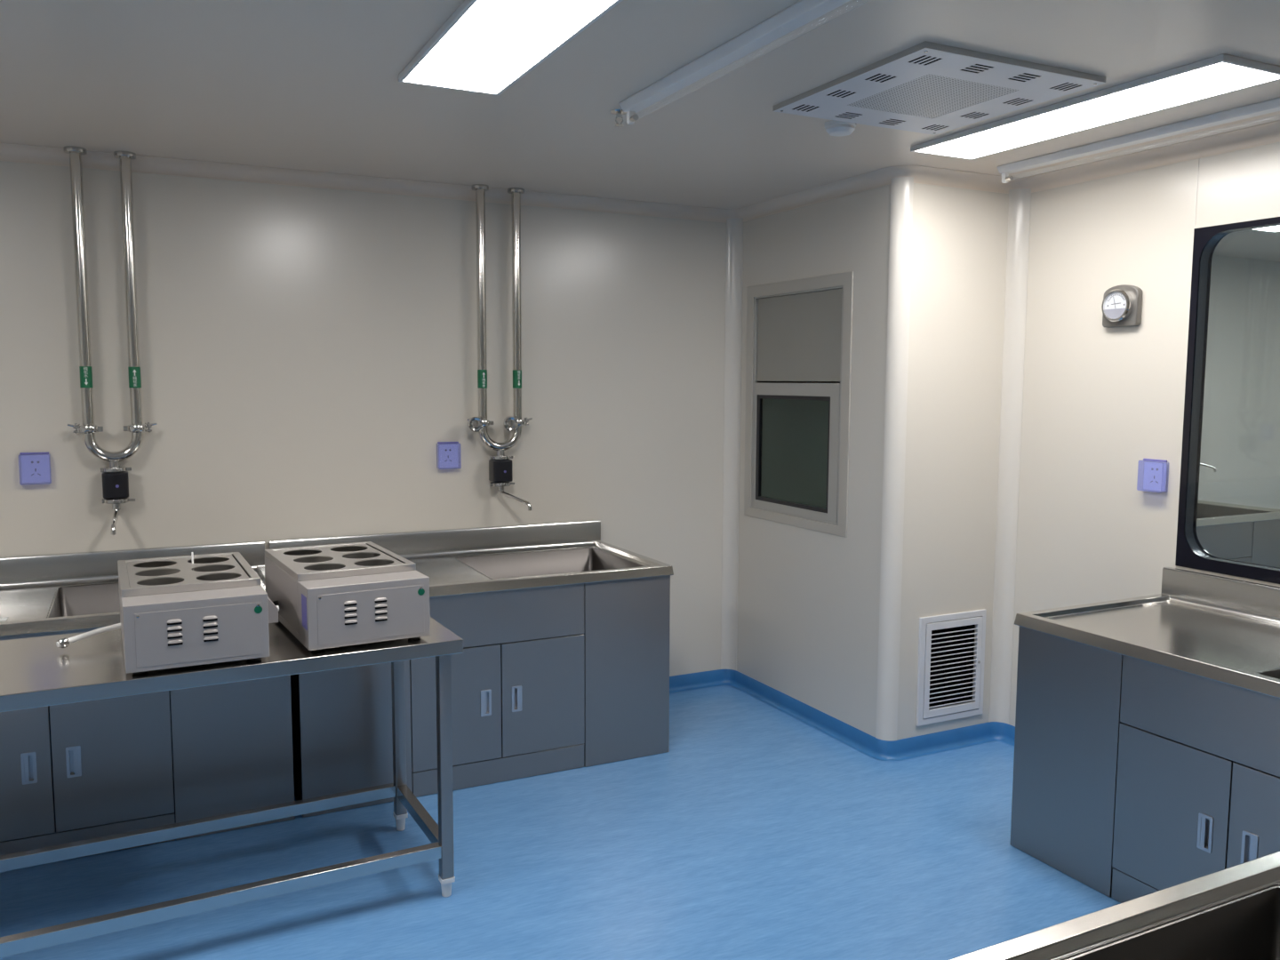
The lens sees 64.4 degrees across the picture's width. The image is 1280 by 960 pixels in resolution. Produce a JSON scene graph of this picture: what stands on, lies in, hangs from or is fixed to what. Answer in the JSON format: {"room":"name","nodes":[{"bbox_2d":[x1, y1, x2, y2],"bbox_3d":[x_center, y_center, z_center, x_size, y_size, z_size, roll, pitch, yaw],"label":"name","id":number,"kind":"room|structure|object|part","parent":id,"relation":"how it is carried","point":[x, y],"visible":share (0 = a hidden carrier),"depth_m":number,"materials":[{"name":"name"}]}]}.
{"room":"clean room","nodes":[
{"label":"clean room","id":0,"kind":"room"},
{"bbox_2d":[0,685,1120,959],"bbox_3d":[1.736,1.402,2.592,10.700,0.080,6.417,-3,6,-26],"label":"floor","id":1,"kind":"structure","parent":0,"point":[759,833],"depth_m":3.33,"materials":[{"name":"blue plastic"}]},
{"bbox_2d":[0,540,295,856],"bbox_3d":[-2.102,0.779,3.655,1.541,0.920,0.768,-3,6,-26],"label":"base cabinet","id":2,"kind":"object","parent":1,"relation":"on","point":[70,772],"visible":0.71,"depth_m":3.49,"materials":[{"name":"silver metal"}]},
{"bbox_3d":[-2.096,0.945,3.265,0.356,0.460,0.012,-3,6,-26],"label":"door","id":3,"kind":"part","parent":2,"relation":"part of","materials":[{"name":"silver metal"}]},
{"bbox_3d":[-1.993,0.938,3.316,0.043,0.104,0.016,-3,6,-26],"label":"handle","id":4,"kind":"part","parent":2,"relation":"part of","materials":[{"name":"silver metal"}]},
{"bbox_3d":[-1.878,0.933,3.372,0.043,0.104,0.016,-3,6,-26],"label":"handle","id":5,"kind":"part","parent":2,"relation":"part of","materials":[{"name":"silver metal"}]},
{"bbox_3d":[-1.781,0.545,3.772,0.689,0.246,0.621,-3,6,-26],"label":"sink bowl","id":6,"kind":"part","parent":2,"relation":"part of","materials":[{"name":"grey metal"}]},
{"bbox_3d":[-1.938,1.218,3.374,0.716,0.097,0.010,-3,6,-26],"label":"kick plate","id":7,"kind":"part","parent":2,"relation":"part of","materials":[{"name":"silver metal"}]},
{"bbox_3d":[-1.774,0.930,3.425,0.356,0.460,0.012,-3,6,-26],"label":"door","id":8,"kind":"part","parent":2,"relation":"part of","materials":[{"name":"silver metal"}]},
{"bbox_2d":[0,565,265,636],"bbox_3d":[-2.100,0.440,3.622,1.541,0.040,0.768,-3,6,-26],"label":"countertop","id":9,"kind":"structure","parent":2,"relation":"on","point":[27,609],"depth_m":3.41,"materials":[{"name":"silver metal"}]},
{"bbox_2d":[0,616,8,621],"bbox_3d":[-2.142,0.463,3.336,0.118,0.002,0.046,-3,7,-31],"label":"paper card","id":10,"kind":"object","parent":9,"relation":"on","point":[1,619],"visible":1,"depth_m":3.36,"materials":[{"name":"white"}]},
{"bbox_3d":[-1.436,0.859,3.588,0.393,0.776,0.013,-3,6,-26],"label":"panel","id":11,"kind":"part","parent":2,"relation":"part of","materials":[{"name":"silver metal"}]},
{"bbox_2d":[0,616,463,958],"bbox_3d":[-1.476,0.900,2.956,1.800,0.820,0.620,-3,6,-28],"label":"work table","id":12,"kind":"object","parent":1,"relation":"on","point":[35,672],"visible":0.9,"depth_m":2.96,"materials":[{"name":"silver metal"}]},
{"bbox_2d":[56,552,279,674],"bbox_3d":[-1.379,0.364,2.966,0.577,0.245,0.637,-3,6,-28],"label":"bath","id":13,"kind":"object","parent":12,"relation":"on","point":[193,610],"visible":1,"depth_m":2.77,"materials":[{"name":"grey metal"}]},
{"bbox_2d":[126,557,242,597],"bbox_3d":[-1.359,0.344,3.048,0.308,0.142,0.450,-3,6,-28],"label":"lid","id":14,"kind":"object","parent":13,"relation":"in","point":[162,571],"depth_m":3.17,"materials":[{"name":"silver metal"}]},
{"bbox_3d":[-1.358,0.270,3.041,0.310,0.003,0.452,-3,6,-28],"label":"hole plate","id":15,"kind":"part","parent":13,"relation":"part of","materials":[{"name":"silver metal"}]},
{"bbox_3d":[-1.358,0.276,3.041,0.356,0.021,0.502,-3,6,-28],"label":"lid frame","id":16,"kind":"part","parent":13,"relation":"part of","materials":[{"name":"silver metal"}]},
{"bbox_3d":[-1.331,0.381,2.998,0.356,0.178,0.630,-3,6,-28],"label":"casing","id":17,"kind":"part","parent":13,"relation":"part of","materials":[{"name":"grey metal"}]},
{"bbox_3d":[-1.603,1.135,3.212,1.666,0.040,0.034,-3,6,-28],"label":"rail","id":18,"kind":"part","parent":12,"relation":"part of","materials":[{"name":"silver metal"}]},
{"bbox_3d":[-1.351,1.181,2.750,1.666,0.040,0.034,-3,6,-28],"label":"rail","id":19,"kind":"part","parent":12,"relation":"part of","materials":[{"name":"silver metal"}]},
{"bbox_2d":[264,541,430,651],"bbox_3d":[-0.955,0.357,3.218,0.387,0.213,0.637,-3,6,-30],"label":"bath","id":20,"kind":"object","parent":12,"relation":"on","point":[331,596],"visible":0.94,"depth_m":3.01,"materials":[{"name":"grey metal"}]},
{"bbox_3d":[-0.974,0.250,3.270,0.310,0.003,0.452,-3,6,-30],"label":"hole plate","id":21,"kind":"part","parent":20,"relation":"part of","materials":[{"name":"silver metal"}]},
{"bbox_3d":[-0.974,0.256,3.271,0.356,0.021,0.502,-3,6,-30],"label":"lid frame","id":22,"kind":"part","parent":20,"relation":"part of","materials":[{"name":"silver metal"}]},
{"bbox_2d":[283,546,399,581],"bbox_3d":[-0.974,0.324,3.278,0.308,0.142,0.450,-3,6,-30],"label":"lid","id":23,"kind":"object","parent":20,"relation":"in","point":[300,559],"depth_m":3.38,"materials":[{"name":"silver metal"}]},
{"bbox_3d":[-0.853,0.811,3.589,0.038,0.755,0.038,-3,6,-28],"label":"leg","id":24,"kind":"part","parent":12,"relation":"part of","materials":[{"name":"silver metal"}]},
{"bbox_3d":[-0.728,1.122,3.386,0.034,0.040,0.490,-3,6,-28],"label":"rail","id":25,"kind":"part","parent":12,"relation":"part of","materials":[{"name":"silver metal"}]},
{"bbox_3d":[-0.601,0.858,3.127,0.038,0.755,0.038,-3,6,-28],"label":"leg","id":26,"kind":"part","parent":12,"relation":"part of","materials":[{"name":"silver metal"}]},
{"bbox_2d":[268,520,673,817],"bbox_3d":[-0.717,0.718,4.343,1.541,0.920,0.768,-3,6,-26],"label":"base cabinet","id":27,"kind":"object","parent":1,"relation":"on","point":[563,664],"visible":0.87,"depth_m":4.10,"materials":[{"name":"silver metal"}]},
{"bbox_3d":[-1.054,0.842,3.778,0.403,0.776,0.013,-3,6,-26],"label":"panel","id":28,"kind":"part","parent":27,"relation":"part of","materials":[{"name":"silver metal"}]},
{"bbox_3d":[-0.712,0.883,3.953,0.356,0.460,0.012,-3,6,-26],"label":"door","id":29,"kind":"part","parent":27,"relation":"part of","materials":[{"name":"silver metal"}]},
{"bbox_3d":[-0.608,0.877,4.003,0.043,0.104,0.016,-3,6,-26],"label":"handle","id":30,"kind":"part","parent":27,"relation":"part of","materials":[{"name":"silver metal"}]},
{"bbox_3d":[-0.553,1.157,4.062,0.716,0.097,0.010,-3,6,-26],"label":"kick plate","id":31,"kind":"part","parent":27,"relation":"part of","materials":[{"name":"silver metal"}]},
{"bbox_3d":[-0.494,0.872,4.060,0.043,0.104,0.016,-3,6,-26],"label":"handle","id":32,"kind":"part","parent":27,"relation":"part of","materials":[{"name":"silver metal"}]},
{"bbox_2d":[407,540,673,597],"bbox_3d":[-0.716,0.379,4.309,1.541,0.040,0.768,-3,6,-26],"label":"countertop","id":33,"kind":"structure","parent":27,"relation":"on","point":[448,576],"depth_m":4.17,"materials":[{"name":"silver metal"}]},
{"bbox_3d":[-0.390,0.869,4.113,0.356,0.460,0.012,-3,6,-26],"label":"door","id":34,"kind":"part","parent":27,"relation":"part of","materials":[{"name":"silver metal"}]},
{"bbox_3d":[-0.397,0.484,4.460,0.689,0.246,0.621,-3,6,-26],"label":"sink bowl","id":35,"kind":"part","parent":27,"relation":"part of","materials":[{"name":"grey metal"}]},
{"bbox_3d":[-0.052,0.797,4.276,0.393,0.776,0.013,-3,6,-26],"label":"panel","id":36,"kind":"part","parent":27,"relation":"part of","materials":[{"name":"silver metal"}]},
{"bbox_2d":[949,851,1279,959],"bbox_3d":[1.174,1.016,1.371,1.541,0.920,0.768,-3,6,-26],"label":"base cabinet","id":37,"kind":"object","parent":1,"relation":"on","point":[1233,913],"visible":1,"depth_m":1.53,"materials":[{"name":"silver metal"}]},
{"bbox_3d":[0.856,0.808,1.210,0.689,0.246,0.621,-3,6,-26],"label":"sink bowl","id":38,"kind":"part","parent":37,"relation":"part of","materials":[{"name":"grey metal"}]},
{"bbox_2d":[1009,567,1279,903],"bbox_3d":[1.957,0.863,2.973,0.768,0.920,1.541,-3,6,-26],"label":"base cabinet","id":39,"kind":"object","parent":1,"relation":"on","point":[1147,758],"visible":0.87,"depth_m":3.12,"materials":[{"name":"silver metal"}]},
{"bbox_3d":[1.382,0.898,3.314,0.013,0.776,0.403,-3,6,-26],"label":"panel","id":40,"kind":"part","parent":39,"relation":"part of","materials":[{"name":"silver metal"}]},
{"bbox_3d":[1.633,1.286,2.847,0.010,0.097,0.716,-3,6,-26],"label":"kick plate","id":41,"kind":"part","parent":39,"relation":"part of","materials":[{"name":"silver metal"}]},
{"bbox_2d":[1014,593,1279,698],"bbox_3d":[1.958,0.525,2.939,0.768,0.040,1.541,-3,6,-26],"label":"countertop","id":42,"kind":"structure","parent":39,"relation":"on","point":[1227,648],"depth_m":3.23,"materials":[{"name":"silver metal"}]},
{"bbox_3d":[1.552,0.989,2.979,0.012,0.460,0.356,-3,6,-26],"label":"door","id":43,"kind":"part","parent":39,"relation":"part of","materials":[{"name":"silver metal"}]},
{"bbox_3d":[1.603,0.997,2.875,0.016,0.104,0.043,-3,6,-26],"label":"handle","id":44,"kind":"part","parent":39,"relation":"part of","materials":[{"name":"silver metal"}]},
{"bbox_3d":[1.660,1.008,2.761,0.016,0.104,0.043,-3,6,-26],"label":"handle","id":45,"kind":"part","parent":39,"relation":"part of","materials":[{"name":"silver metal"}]},
{"bbox_3d":[1.713,1.021,2.658,0.012,0.460,0.356,-3,6,-26],"label":"door","id":46,"kind":"part","parent":39,"relation":"part of","materials":[{"name":"silver metal"}]},
{"bbox_3d":[2.097,0.674,2.633,0.621,0.246,0.689,-3,6,-26],"label":"sink bowl","id":47,"kind":"part","parent":39,"relation":"part of","materials":[{"name":"grey metal"}]},
{"bbox_2d":[1196,499,1279,567],"bbox_3d":[3.180,0.545,6.279,1.541,0.920,0.768,-3,6,-26],"label":"base cabinet","id":48,"kind":"object","parent":1,"relation":"on","point":[1228,531],"visible":0.11,"depth_m":6.09,"materials":[{"name":"silver metal"}]},
{"bbox_3d":[3.501,0.312,6.396,0.689,0.246,0.621,-3,6,-26],"label":"sink bowl","id":49,"kind":"part","parent":48,"relation":"part of","materials":[{"name":"grey metal"}]},
{"bbox_2d":[1196,499,1279,527],"bbox_3d":[3.181,0.207,6.245,1.541,0.040,0.768,-3,6,-26],"label":"countertop","id":50,"kind":"structure","parent":48,"relation":"on","point":[1273,514],"depth_m":6.08,"materials":[{"name":"silver metal"}]},
{"bbox_3d":[3.507,0.697,6.049,0.356,0.460,0.012,-3,6,-26],"label":"door","id":51,"kind":"part","parent":48,"relation":"part of","materials":[{"name":"silver metal"}]},
{"bbox_3d":[3.845,0.625,6.212,0.393,0.776,0.013,-3,6,-26],"label":"panel","id":52,"kind":"part","parent":48,"relation":"part of","materials":[{"name":"silver metal"}]},
{"bbox_2d":[0,160,1279,676],"bbox_3d":[0.332,-0.142,5.281,10.700,2.458,0.100,-3,6,-26],"label":"wall","id":53,"kind":"structure","parent":0,"point":[307,355],"depth_m":4.45,"materials":[{"name":"beige paint"}]},
{"bbox_2d":[18,451,52,485],"bbox_3d":[-2.313,-0.045,3.888,0.104,0.122,0.036,-3,6,-26],"label":"power socket","id":54,"kind":"object","parent":53,"relation":"attached to","point":[35,469],"visible":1,"depth_m":3.90,"materials":[{"name":"blue"}]},
{"bbox_2d":[0,540,264,589],"bbox_3d":[-2.260,0.354,3.936,1.530,0.130,0.050,-3,6,-26],"label":"backsplash","id":55,"kind":"structure","parent":53,"relation":"attached to","point":[94,566],"depth_m":3.98,"materials":[{"name":"silver metal"}]},
{"bbox_2d":[0,142,735,222],"bbox_3d":[-1.917,-1.229,3.959,5.386,0.058,0.054,-3,6,-26],"label":"trim","id":56,"kind":"structure","parent":53,"relation":"attached to","point":[9,152],"depth_m":4.30,"materials":[{"name":"beige paint"}]},
{"bbox_2d":[268,520,600,559],"bbox_3d":[-0.876,0.292,4.624,1.530,0.130,0.050,-3,6,-26],"label":"backsplash","id":57,"kind":"structure","parent":53,"relation":"attached to","point":[421,544],"depth_m":4.68,"materials":[{"name":"silver metal"}]},
{"bbox_2d":[437,441,458,469],"bbox_3d":[-0.867,-0.112,4.606,0.104,0.122,0.036,-3,6,-26],"label":"power socket","id":58,"kind":"object","parent":53,"relation":"attached to","point":[447,452],"visible":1,"depth_m":4.61,"materials":[{"name":"blue"}]},
{"bbox_2d":[669,668,730,693],"bbox_3d":[-1.930,1.149,4.197,5.386,0.080,0.041,-3,6,-26],"label":"baseboard","id":59,"kind":"structure","parent":53,"relation":"attached to","point":[717,677],"depth_m":5.33,"materials":[{"name":"blue plastic"}]},
{"bbox_2d":[720,217,743,670],"bbox_3d":[0.474,-0.140,5.262,0.062,2.458,0.062,-3,6,-26],"label":"trim","id":60,"kind":"structure","parent":53,"relation":"attached to","point":[734,227],"depth_m":5.27,"materials":[{"name":"white metal"}]},
{"bbox_2d":[0,0,1279,261],"bbox_3d":[1.747,-1.124,2.345,10.700,0.080,6.417,-3,6,-26],"label":"ceiling","id":61,"kind":"structure","parent":0,"point":[314,85],"depth_m":2.99,"materials":[{"name":"beige paint"}]},
{"bbox_2d":[63,145,157,535],"bbox_3d":[-2.029,-0.528,3.912,0.236,1.444,0.248,3,6,26],"label":"water tap","id":62,"kind":"object","parent":61,"relation":"attached to","point":[115,477],"visible":1,"depth_m":3.90,"materials":[{"name":"silver metal"}]},
{"bbox_3d":[-2.018,0.155,3.907,0.022,0.086,0.191,-2,6,-22],"label":"spout","id":63,"kind":"part","parent":62,"relation":"part of","materials":[{"name":"silver metal"}]},
{"bbox_2d":[467,184,532,510],"bbox_3d":[-0.633,-0.589,4.600,0.292,1.444,0.184,0,6,-1],"label":"water tap","id":64,"kind":"object","parent":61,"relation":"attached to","point":[500,468],"visible":1,"depth_m":4.60,"materials":[{"name":"silver metal"}]},
{"bbox_3d":[-0.746,-0.252,4.574,0.066,0.066,0.059,-3,6,-26],"label":"valve knob","id":65,"kind":"part","parent":64,"relation":"part of","materials":[{"name":"silver metal"}]},
{"bbox_3d":[-0.597,-0.258,4.648,0.066,0.066,0.059,-3,6,-26],"label":"valve knob","id":66,"kind":"part","parent":64,"relation":"part of","materials":[{"name":"silver metal"}]},
{"bbox_3d":[-0.569,0.089,4.638,0.193,0.086,0.022,4,7,33],"label":"spout","id":67,"kind":"part","parent":64,"relation":"part of","materials":[{"name":"silver metal"}]},
{"bbox_2d":[398,0,623,95],"bbox_3d":[-0.285,-1.091,2.415,0.300,0.018,1.200,-3,6,-26],"label":"recessed light","id":68,"kind":"object","parent":61,"relation":"in","point":[484,46],"visible":1,"depth_m":2.54,"materials":[{"name":"white plastic"}]},
{"bbox_2d":[610,109,626,126],"bbox_3d":[-0.067,-1.159,3.259,0.056,0.045,0.056,-3,6,-26],"label":"sprinkler head","id":69,"kind":"object","parent":61,"relation":"attached to","point":[619,113],"visible":0.96,"depth_m":3.25},
{"bbox_2d":[619,0,852,124],"bbox_3d":[0.239,-1.086,2.628,0.072,0.063,1.220,-3,6,-26],"label":"lamp","id":70,"kind":"object","parent":61,"relation":"attached to","point":[803,12],"visible":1,"depth_m":2.60,"materials":[{"name":"white plastic"}]},
{"bbox_2d":[824,120,855,136],"bbox_3d":[0.669,-1.172,3.396,0.104,0.038,0.104,-3,6,-26],"label":"smoke detector","id":71,"kind":"object","parent":61,"relation":"attached to","point":[833,128],"visible":0.95,"depth_m":3.37,"materials":[{"name":"white plastic"}]},
{"bbox_2d":[772,40,1106,135],"bbox_3d":[0.865,-1.144,3.025,0.662,0.020,0.686,-3,6,-26],"label":"ceiling vent","id":72,"kind":"object","parent":61,"relation":"in","point":[924,87],"visible":1,"depth_m":2.94,"materials":[{"name":"silver metal"}]},
{"bbox_2d":[910,54,1279,159],"bbox_3d":[1.393,-1.166,3.260,0.300,0.018,1.200,-3,6,-26],"label":"recessed light","id":73,"kind":"object","parent":61,"relation":"in","point":[1222,74],"visible":1,"depth_m":3.11,"materials":[{"name":"white plastic"}]},
{"bbox_2d":[997,96,1279,183],"bbox_3d":[1.729,-1.169,3.535,0.072,0.063,1.220,-3,6,-26],"label":"lamp","id":74,"kind":"object","parent":61,"relation":"attached to","point":[1273,105],"visible":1,"depth_m":3.48,"materials":[{"name":"white plastic"}]},
{"bbox_2d":[1200,408,1215,471],"bbox_3d":[3.671,-0.779,6.737,0.292,1.444,0.184,0,6,-1],"label":"water tap","id":75,"kind":"object","parent":61,"relation":"attached to","point":[1201,463],"visible":0.02,"depth_m":6.74,"materials":[{"name":"silver metal"}]},
{"bbox_3d":[3.734,-0.101,6.776,0.193,0.086,0.022,4,7,33],"label":"spout","id":76,"kind":"part","parent":75,"relation":"part of","materials":[{"name":"silver metal"}]},
{"bbox_2d":[1251,225,1279,231],"bbox_3d":[3.676,-1.334,5.078,0.300,0.018,1.200,-3,6,-26],"label":"recessed light","id":77,"kind":"object","parent":61,"relation":"in","point":[1276,228],"visible":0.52,"depth_m":5.59,"materials":[{"name":"white plastic"}]},
{"bbox_2d":[736,184,891,736],"bbox_3d":[0.776,-0.092,4.786,0.050,2.458,1.187,-3,6,-26],"label":"wall","id":78,"kind":"structure","parent":0,"point":[809,600],"depth_m":4.58,"materials":[{"name":"beige paint"}]},
{"bbox_2d":[744,271,853,537],"bbox_3d":[1.050,-0.373,4.960,0.730,1.157,0.838,-3,6,-26],"label":"window","id":79,"kind":"structure","parent":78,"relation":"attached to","point":[796,446],"depth_m":4.91,"materials":[{"name":"grey metal"}]},
{"bbox_3d":[0.739,-0.147,4.827,0.026,0.625,0.686,-3,6,-26],"label":"door","id":80,"kind":"part","parent":79,"relation":"part of","materials":[{"name":"glass"}]},
{"bbox_3d":[0.744,-0.668,4.778,0.012,0.407,0.686,-3,6,-26],"label":"panel","id":81,"kind":"part","parent":79,"relation":"part of","materials":[{"name":"grey metal"}]},
{"bbox_2d":[728,669,887,760],"bbox_3d":[0.755,1.097,4.843,0.051,0.080,1.235,-3,6,-27],"label":"baseboard","id":82,"kind":"structure","parent":78,"relation":"attached to","point":[856,739],"depth_m":4.75,"materials":[{"name":"blue plastic"}]},
{"bbox_2d":[734,165,903,222],"bbox_3d":[0.768,-1.280,4.604,0.074,0.058,1.250,-3,6,-26],"label":"trim","id":83,"kind":"structure","parent":78,"relation":"attached to","point":[882,177],"depth_m":4.51,"materials":[{"name":"beige paint"}]},
{"bbox_2d":[875,176,913,740],"bbox_3d":[1.058,-0.036,4.231,0.062,2.458,0.062,-3,6,-26],"label":"trim","id":84,"kind":"structure","parent":78,"relation":"attached to","point":[902,188],"depth_m":4.21,"materials":[{"name":"white metal"}]},
{"bbox_2d":[896,183,1008,739],"bbox_3d":[1.351,-0.049,4.373,0.590,2.458,0.050,-3,6,-26],"label":"wall","id":85,"kind":"structure","parent":0,"point":[959,253],"depth_m":4.31,"materials":[{"name":"beige paint"}]},
{"bbox_2d":[887,721,999,760],"bbox_3d":[1.332,1.139,4.437,0.634,0.080,0.043,-2,6,-25],"label":"baseboard","id":86,"kind":"structure","parent":85,"relation":"attached to","point":[976,734],"depth_m":4.44,"materials":[{"name":"blue plastic"}]},
{"bbox_2d":[915,609,986,726],"bbox_3d":[1.319,0.807,4.504,0.375,0.473,0.199,-3,6,-26],"label":"air vent","id":87,"kind":"object","parent":85,"relation":"in","point":[944,657],"visible":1,"depth_m":4.47,"materials":[{"name":"silver metal"}]},
{"bbox_2d":[904,165,1021,193],"bbox_3d":[1.339,-1.238,4.197,0.647,0.058,0.068,-3,6,-26],"label":"trim","id":88,"kind":"structure","parent":85,"relation":"attached to","point":[928,175],"depth_m":4.20,"materials":[{"name":"beige paint"}]},
{"bbox_2d":[1009,141,1279,726],"bbox_3d":[2.747,0.160,2.302,0.050,2.458,5.020,-3,6,-26],"label":"wall","id":89,"kind":"structure","parent":0,"point":[1099,401],"depth_m":4.01,"materials":[{"name":"beige paint"}]},
{"bbox_2d":[999,722,1015,746],"bbox_3d":[2.719,1.348,2.367,0.037,0.080,4.949,-3,6,-26],"label":"baseboard","id":90,"kind":"structure","parent":89,"relation":"attached to","point":[1007,732],"depth_m":4.54,"materials":[{"name":"blue plastic"}]},
{"bbox_2d":[988,188,1031,724],"bbox_3d":[1.613,-0.054,4.440,0.062,2.458,0.062,-3,6,-26],"label":"trim","id":91,"kind":"structure","parent":89,"relation":"attached to","point":[1020,200],"depth_m":4.44,"materials":[{"name":"white metal"}]},
{"bbox_2d":[1101,284,1142,327],"bbox_3d":[1.848,-0.671,3.916,0.058,0.160,0.156,-3,6,-26],"label":"pressure gauge","id":92,"kind":"object","parent":89,"relation":"attached to","point":[1122,305],"visible":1,"depth_m":3.89,"materials":[{"name":"grey metal"}]},
{"bbox_2d":[1021,120,1279,192],"bbox_3d":[2.722,-1.029,2.131,0.052,0.058,4.949,-3,6,-26],"label":"trim","id":93,"kind":"structure","parent":89,"relation":"attached to","point":[1268,132],"depth_m":3.75,"materials":[{"name":"beige paint"}]},
{"bbox_2d":[1142,458,1167,493],"bbox_3d":[1.933,-0.017,3.828,0.036,0.122,0.104,-3,6,-26],"label":"power socket","id":94,"kind":"object","parent":89,"relation":"attached to","point":[1155,479],"visible":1,"depth_m":3.83,"materials":[{"name":"blue"}]},
{"bbox_2d":[1193,159,1199,228],"bbox_3d":[1.997,-1.027,3.647,0.002,0.245,0.004,-3,6,-26],"label":"trim","id":95,"kind":"structure","parent":89,"relation":"attached to","point":[1198,159],"depth_m":3.65,"materials":[{"name":"white"}]},
{"bbox_2d":[1160,567,1279,624],"bbox_3d":[2.280,0.456,3.094,0.050,0.130,1.530,-3,6,-26],"label":"backsplash","id":96,"kind":"structure","parent":89,"relation":"attached to","point":[1247,599],"depth_m":3.56,"materials":[{"name":"silver metal"}]},
{"bbox_2d":[1175,216,1279,583],"bbox_3d":[2.291,-0.240,3.183,0.058,1.228,1.227,-3,6,-26],"label":"window","id":97,"kind":"structure","parent":89,"relation":"in","point":[1190,553],"depth_m":3.69,"materials":[{"name":"black metal"}]}
]}

